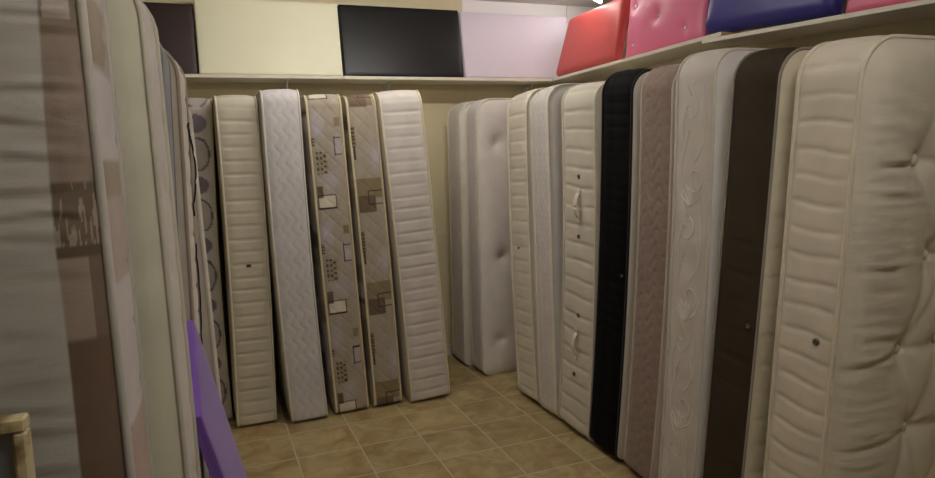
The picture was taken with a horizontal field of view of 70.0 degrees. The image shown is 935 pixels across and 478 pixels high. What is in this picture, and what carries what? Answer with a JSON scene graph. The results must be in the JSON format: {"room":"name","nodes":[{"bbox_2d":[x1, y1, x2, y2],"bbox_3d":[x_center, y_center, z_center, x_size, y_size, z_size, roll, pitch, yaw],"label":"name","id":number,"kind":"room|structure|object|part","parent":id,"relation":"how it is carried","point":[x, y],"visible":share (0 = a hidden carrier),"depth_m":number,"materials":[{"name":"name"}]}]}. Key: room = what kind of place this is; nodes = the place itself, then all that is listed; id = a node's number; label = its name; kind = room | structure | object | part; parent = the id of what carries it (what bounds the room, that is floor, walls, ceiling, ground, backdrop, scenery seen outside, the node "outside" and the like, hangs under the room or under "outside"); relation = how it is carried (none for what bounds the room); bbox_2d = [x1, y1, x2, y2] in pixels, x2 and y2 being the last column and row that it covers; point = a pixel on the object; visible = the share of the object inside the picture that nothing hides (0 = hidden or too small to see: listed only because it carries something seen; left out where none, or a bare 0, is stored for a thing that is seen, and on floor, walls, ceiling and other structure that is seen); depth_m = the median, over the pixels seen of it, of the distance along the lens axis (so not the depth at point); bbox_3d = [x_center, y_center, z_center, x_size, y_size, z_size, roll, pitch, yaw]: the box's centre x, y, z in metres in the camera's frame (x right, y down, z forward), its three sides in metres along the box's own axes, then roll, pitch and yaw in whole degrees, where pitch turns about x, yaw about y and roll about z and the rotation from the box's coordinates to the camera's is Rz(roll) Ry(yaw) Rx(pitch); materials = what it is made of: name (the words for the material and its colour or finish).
{"room":"store","nodes":[
{"label":"store","id":0,"kind":"room"},
{"bbox_2d":[141,0,596,375],"bbox_3d":[-0.248,-0.420,4.941,5.620,2.610,0.100,-5,8,-21],"label":"wall","id":1,"kind":"structure","parent":0,"point":[437,100],"depth_m":4.86,"materials":[{"name":"beige paint"}]},
{"bbox_2d":[184,74,343,88],"bbox_3d":[-1.778,-0.912,4.066,2.008,0.150,0.284,-5,8,-21],"label":"wall shelf","id":2,"kind":"object","parent":1,"relation":"attached to","point":[190,78],"visible":0.37,"depth_m":4.19,"materials":[{"name":"laminate"}]},
{"bbox_2d":[143,2,197,73],"bbox_3d":[-2.072,-1.179,3.917,0.885,0.431,0.109,-5,8,-21],"label":"headboard","id":3,"kind":"object","parent":2,"relation":"on","point":[174,22],"visible":0.26,"depth_m":4.02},
{"bbox_2d":[193,0,342,75],"bbox_3d":[-1.247,-1.267,4.229,0.873,0.477,0.134,-5,8,-21],"label":"headboard","id":4,"kind":"object","parent":2,"relation":"on","point":[239,37],"visible":0.94,"depth_m":4.19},
{"bbox_2d":[229,344,453,386],"bbox_3d":[-0.931,0.903,4.758,3.820,0.075,0.014,-5,8,-21],"label":"baseboard","id":5,"kind":"structure","parent":1,"relation":"attached to","point":[449,347],"depth_m":5.06,"materials":[{"name":"white paint"}]},
{"bbox_2d":[336,76,582,92],"bbox_3d":[-0.006,-1.056,4.757,1.801,0.150,0.284,-5,8,-21],"label":"wall shelf","id":6,"kind":"object","parent":1,"relation":"attached to","point":[384,80],"visible":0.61,"depth_m":4.65,"materials":[{"name":"laminate"}]},
{"bbox_2d":[337,4,463,76],"bbox_3d":[-0.444,-1.332,4.545,0.838,0.476,0.129,-5,8,-21],"label":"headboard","id":7,"kind":"object","parent":6,"relation":"on","point":[374,40],"visible":0.94,"depth_m":4.51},
{"bbox_2d":[458,12,566,78],"bbox_3d":[0.354,-1.392,4.853,0.858,0.467,0.132,-5,8,-21],"label":"headboard","id":8,"kind":"object","parent":6,"relation":"on","point":[493,45],"visible":0.89,"depth_m":4.80,"materials":[{"name":"pink fabric"}]},
{"bbox_2d":[228,354,642,477],"bbox_3d":[0.872,1.231,2.410,5.620,0.100,5.950,-5,8,-21],"label":"floor","id":9,"kind":"structure","parent":0,"point":[485,427],"depth_m":3.54,"materials":[{"name":"beige tile"}]},
{"bbox_2d":[0,412,35,477],"bbox_3d":[-0.780,0.836,0.823,0.513,1.187,0.069,-5,8,-21],"label":"panel","id":10,"kind":"object","parent":9,"relation":"on","point":[16,448],"visible":1,"depth_m":0.85,"materials":[{"name":"beige wood"}]},
{"bbox_3d":[-0.783,0.779,0.819,0.483,1.040,0.006,-5,6,-21],"label":"cloth panel","id":11,"kind":"part","parent":10,"relation":"part of","materials":[{"name":"fabric"}]},
{"bbox_3d":[-0.806,0.255,0.769,0.513,0.019,0.028,-5,6,-21],"label":"rail","id":12,"kind":"part","parent":10,"relation":"part of","materials":[{"name":"beige wood"}]},
{"bbox_2d":[0,0,153,477],"bbox_3d":[-1.012,0.448,1.042,0.939,1.919,0.265,-5,8,-20],"label":"mattress","id":13,"kind":"object","parent":9,"relation":"on","point":[71,353],"visible":0.99,"depth_m":1.01,"materials":[{"name":"fabric"}]},
{"bbox_2d":[106,0,200,477],"bbox_3d":[-1.045,0.427,1.329,0.949,1.894,0.216,-5,8,-17],"label":"mattress","id":14,"kind":"object","parent":9,"relation":"on","point":[134,37],"visible":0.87,"depth_m":1.33,"materials":[{"name":"fabric"}]},
{"bbox_2d":[159,42,178,240],"bbox_3d":[-1.188,0.391,1.641,0.957,1.884,0.225,-4,8,-19],"label":"mattress","id":15,"kind":"object","parent":9,"relation":"on","point":[166,70],"visible":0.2,"depth_m":1.71,"materials":[{"name":"fabric"}]},
{"bbox_2d":[163,48,210,477],"bbox_3d":[-1.301,0.355,2.001,1.021,1.894,0.221,-3,7,-17],"label":"mattress","id":16,"kind":"object","parent":9,"relation":"on","point":[183,144],"visible":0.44,"depth_m":2.01,"materials":[{"name":"fabric"}]},
{"bbox_3d":[-1.275,0.370,1.902,0.920,1.850,0.015,-3,7,-17],"label":"panel","id":17,"kind":"part","parent":16,"relation":"part of","materials":[{"name":"fabric"}]},
{"bbox_3d":[-0.886,-0.224,2.161,0.020,0.300,0.020,-3,7,-17],"label":"handle","id":18,"kind":"part","parent":16,"relation":"part of","materials":[{"name":"black fabric"}]},
{"bbox_3d":[-0.886,0.183,2.208,0.008,0.340,0.008,-3,7,-17],"label":"handle","id":19,"kind":"part","parent":16,"relation":"part of","materials":[{"name":"black fabric"}]},
{"bbox_2d":[188,108,221,400],"bbox_3d":[-1.402,0.380,2.332,1.041,1.768,0.220,-6,8,-19],"label":"mattress","id":20,"kind":"object","parent":9,"relation":"on","point":[208,332],"visible":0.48,"depth_m":2.38,"materials":[{"name":"fabric"}]},
{"bbox_3d":[-1.367,0.396,2.236,0.950,1.720,0.014,-6,8,-19],"label":"panel","id":21,"kind":"part","parent":20,"relation":"part of","materials":[{"name":"fabric"}]},
{"bbox_2d":[188,98,232,418],"bbox_3d":[-1.599,0.111,4.054,0.219,1.863,0.644,-5,8,-21],"label":"mattress","id":22,"kind":"object","parent":9,"relation":"on","point":[200,109],"visible":0.51,"depth_m":3.75,"materials":[{"name":"fabric"}]},
{"bbox_2d":[186,320,246,477],"bbox_3d":[-0.699,0.751,2.013,0.206,1.048,0.740,-5,8,-22],"label":"headboard","id":23,"kind":"object","parent":9,"relation":"on","point":[216,441],"visible":0.96,"depth_m":1.80,"materials":[{"name":"purple fabric"}]},
{"bbox_2d":[212,95,276,426],"bbox_3d":[-1.360,0.105,4.044,0.255,1.866,0.761,-4,7,-21],"label":"mattress","id":24,"kind":"object","parent":9,"relation":"on","point":[236,131],"visible":1,"depth_m":3.70,"materials":[{"name":"fabric"}]},
{"bbox_3d":[-1.457,0.117,4.008,0.021,1.850,0.730,-4,7,-21],"label":"panel","id":25,"kind":"part","parent":24,"relation":"part of","materials":[{"name":"fabric"}]},
{"bbox_2d":[255,89,327,422],"bbox_3d":[-1.110,0.077,4.097,0.263,1.889,0.813,-5,8,-21],"label":"mattress","id":26,"kind":"object","parent":9,"relation":"on","point":[296,338],"visible":0.94,"depth_m":3.72,"materials":[{"name":"fabric"}]},
{"bbox_3d":[-1.209,0.093,4.059,0.026,1.875,0.790,-6,8,-21],"label":"panel","id":27,"kind":"part","parent":26,"relation":"part of","materials":[{"name":"fabric"}]},
{"bbox_2d":[300,94,368,413],"bbox_3d":[-0.891,0.069,4.205,0.273,1.865,0.803,-5,8,-21],"label":"mattress","id":28,"kind":"object","parent":9,"relation":"on","point":[327,187],"visible":0.92,"depth_m":3.84,"materials":[{"name":"fabric"}]},
{"bbox_3d":[-0.983,0.085,4.170,0.017,1.850,0.780,-7,9,-21],"label":"panel","id":29,"kind":"part","parent":28,"relation":"part of","materials":[{"name":"fabric"}]},
{"bbox_2d":[340,94,401,406],"bbox_3d":[-0.688,0.053,4.284,0.257,1.864,0.783,-5,8,-21],"label":"mattress","id":30,"kind":"object","parent":9,"relation":"on","point":[359,112],"visible":0.83,"depth_m":3.93,"materials":[{"name":"fabric"}]},
{"bbox_3d":[-0.766,0.067,4.255,0.017,1.850,0.760,-7,9,-21],"label":"panel","id":31,"kind":"part","parent":30,"relation":"part of","materials":[{"name":"fabric"}]},
{"bbox_2d":[369,90,449,401],"bbox_3d":[-0.456,0.024,4.351,0.374,1.891,0.814,-5,8,-21],"label":"mattress","id":32,"kind":"object","parent":9,"relation":"on","point":[424,372],"visible":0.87,"depth_m":3.98,"materials":[{"name":"fabric"}]},
{"bbox_3d":[-0.571,0.045,4.307,0.019,1.870,0.790,-8,9,-21],"label":"panel","id":33,"kind":"part","parent":32,"relation":"part of","materials":[{"name":"fabric"}]},
{"bbox_2d":[447,101,475,365],"bbox_3d":[0.341,-0.057,4.888,0.923,1.865,0.291,-5,8,-21],"label":"mattress","id":34,"kind":"object","parent":9,"relation":"on","point":[456,129],"visible":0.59,"depth_m":4.68,"materials":[{"name":"fabric"}]},
{"bbox_3d":[0.386,-0.036,4.777,0.900,1.850,0.022,-5,9,-21],"label":"panel","id":35,"kind":"part","parent":34,"relation":"part of","materials":[{"name":"fabric"}]},
{"bbox_2d":[465,98,516,374],"bbox_3d":[0.473,-0.031,4.663,0.922,1.864,0.256,-5,8,-21],"label":"mattress","id":36,"kind":"object","parent":9,"relation":"on","point":[490,270],"visible":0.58,"depth_m":4.46,"materials":[{"name":"fabric"}]},
{"bbox_2d":[507,88,544,402],"bbox_3d":[0.747,0.022,4.154,0.928,1.867,0.335,-5,8,-21],"label":"mattress","id":37,"kind":"object","parent":9,"relation":"on","point":[518,110],"visible":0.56,"depth_m":3.97,"materials":[{"name":"fabric"}]},
{"bbox_3d":[0.792,0.034,4.047,0.900,1.850,0.038,-5,6,-21],"label":"panel","id":38,"kind":"part","parent":37,"relation":"part of","materials":[{"name":"fabric"}]},
{"bbox_2d":[530,83,583,418],"bbox_3d":[0.849,0.051,3.906,0.924,1.865,0.269,-5,8,-21],"label":"mattress","id":39,"kind":"object","parent":9,"relation":"on","point":[545,105],"visible":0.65,"depth_m":3.69,"materials":[{"name":"fabric"}]},
{"bbox_3d":[0.887,0.064,3.810,0.900,1.850,0.015,-5,6,-21],"label":"panel","id":40,"kind":"part","parent":39,"relation":"part of","materials":[{"name":"fabric"}]},
{"bbox_2d":[558,81,604,441],"bbox_3d":[0.962,0.100,3.587,0.953,1.841,0.411,-5,8,-21],"label":"mattress","id":41,"kind":"object","parent":9,"relation":"on","point":[581,105],"visible":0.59,"depth_m":3.37,"materials":[{"name":"fabric"}]},
{"bbox_3d":[0.552,0.544,3.456,0.028,0.170,0.032,-5,10,-21],"label":"handle","id":42,"kind":"part","parent":41,"relation":"part of","materials":[{"name":"beige fabric"}]},
{"bbox_3d":[0.545,-0.165,3.330,0.029,0.170,0.031,-5,10,-21],"label":"handle","id":43,"kind":"part","parent":41,"relation":"part of","materials":[{"name":"beige fabric"}]},
{"bbox_3d":[1.038,0.129,3.439,0.900,1.820,0.053,-5,10,-21],"label":"panel","id":44,"kind":"part","parent":41,"relation":"part of","materials":[{"name":"fabric"}]},
{"bbox_2d":[590,68,651,460],"bbox_3d":[1.090,0.121,3.309,0.929,1.862,0.377,-5,8,-21],"label":"mattress","id":45,"kind":"object","parent":9,"relation":"on","point":[621,91],"visible":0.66,"depth_m":3.08,"materials":[{"name":"fabric"}]},
{"bbox_3d":[1.139,0.148,3.190,0.900,1.840,0.043,-5,12,-21],"label":"panel","id":46,"kind":"part","parent":45,"relation":"part of","materials":[{"name":"fabric"}]},
{"bbox_2d":[623,64,680,477],"bbox_3d":[1.195,0.159,3.049,0.928,1.845,0.354,-5,8,-21],"label":"mattress","id":47,"kind":"object","parent":9,"relation":"on","point":[658,88],"visible":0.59,"depth_m":2.83,"materials":[{"name":"fabric"}]},
{"bbox_3d":[1.239,0.185,2.941,0.900,1.825,0.046,-5,12,-21],"label":"panel","id":48,"kind":"part","parent":47,"relation":"part of","materials":[{"name":"fabric"}]},
{"bbox_2d":[658,47,770,477],"bbox_3d":[1.284,0.173,2.817,0.927,1.868,0.338,-5,8,-22],"label":"mattress","id":49,"kind":"object","parent":9,"relation":"on","point":[703,79],"visible":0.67,"depth_m":2.59,"materials":[{"name":"fabric"}]},
{"bbox_3d":[1.329,0.197,2.711,0.900,1.850,0.040,-5,11,-21],"label":"panel","id":50,"kind":"part","parent":49,"relation":"part of","materials":[{"name":"fabric"}]},
{"bbox_2d":[700,47,812,477],"bbox_3d":[1.384,0.222,2.567,0.927,1.829,0.370,-5,8,-21],"label":"mattress","id":51,"kind":"object","parent":9,"relation":"on","point":[763,81],"visible":0.27,"depth_m":2.33,"materials":[{"name":"fabric"}]},
{"bbox_3d":[1.427,0.246,2.469,0.900,1.810,0.022,-5,13,-21],"label":"panel","id":52,"kind":"part","parent":51,"relation":"part of","materials":[{"name":"fabric"}]},
{"bbox_2d":[763,34,934,477],"bbox_3d":[1.501,0.262,2.271,0.928,1.817,0.395,-5,8,-21],"label":"mattress","id":53,"kind":"object","parent":9,"relation":"on","point":[852,392],"visible":1,"depth_m":2.03,"materials":[{"name":"fabric"}]},
{"bbox_2d":[812,338,819,345],"bbox_3d":[1.084,0.321,2.081,0.007,0.024,0.024,-5,12,-21],"label":"air vent","id":54,"kind":"object","parent":53,"relation":"attached to","point":[815,341],"depth_m":2.08,"materials":[{"name":"metal"}]},
{"bbox_3d":[1.545,0.287,2.170,0.900,1.797,0.080,-5,12,-21],"label":"panel","id":55,"kind":"part","parent":53,"relation":"part of","materials":[{"name":"fabric"}]},
{"bbox_2d":[477,0,613,6],"bbox_3d":[0.787,-1.457,2.070,5.620,0.100,5.950,-5,8,-21],"label":"ceiling","id":56,"kind":"structure","parent":0,"point":[582,3],"depth_m":5.01,"materials":[{"name":"paint"}]},
{"bbox_2d":[583,0,934,82],"bbox_3d":[1.915,-0.075,2.623,0.070,2.370,5.850,-5,8,-21],"label":"wall","id":57,"kind":"structure","parent":0,"point":[926,26],"depth_m":2.97,"materials":[{"name":"beige paint"}]},
{"bbox_2d":[552,32,737,81],"bbox_3d":[1.059,-1.088,4.101,0.291,0.022,1.701,-5,7,-21],"label":"wall shelf","id":58,"kind":"object","parent":57,"relation":"attached to","point":[684,49],"visible":0.71,"depth_m":3.96,"materials":[{"name":"laminate"}]},
{"bbox_2d":[556,0,630,76],"bbox_3d":[0.839,-1.341,4.486,0.165,0.425,0.750,-5,8,-21],"label":"headboard","id":59,"kind":"object","parent":58,"relation":"on","point":[595,37],"visible":0.94,"depth_m":4.38,"materials":[{"name":"red leather"}]},
{"bbox_2d":[626,0,709,57],"bbox_3d":[1.137,-1.319,3.794,0.120,0.512,0.718,-5,8,-21],"label":"headboard","id":60,"kind":"object","parent":58,"relation":"on","point":[653,24],"visible":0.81,"depth_m":3.76,"materials":[{"name":"pink leather"}]},
{"bbox_2d":[702,0,934,45],"bbox_3d":[1.858,-0.786,2.071,0.321,0.144,2.898,-5,8,-21],"label":"wall shelf","id":61,"kind":"object","parent":57,"relation":"attached to","point":[919,9],"visible":1,"depth_m":2.77,"materials":[{"name":"laminate"}]},
{"bbox_2d":[705,0,844,34],"bbox_3d":[1.400,-1.226,3.047,0.137,0.550,0.805,-5,8,-21],"label":"headboard","id":62,"kind":"object","parent":61,"relation":"on","point":[723,15],"visible":0.91,"depth_m":3.05,"materials":[{"name":"blue fabric"}]},
{"bbox_2d":[846,0,916,12],"bbox_3d":[1.715,-1.062,2.308,0.125,0.483,0.820,-5,8,-21],"label":"headboard","id":63,"kind":"object","parent":61,"relation":"on","point":[852,5],"visible":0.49,"depth_m":2.59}
]}

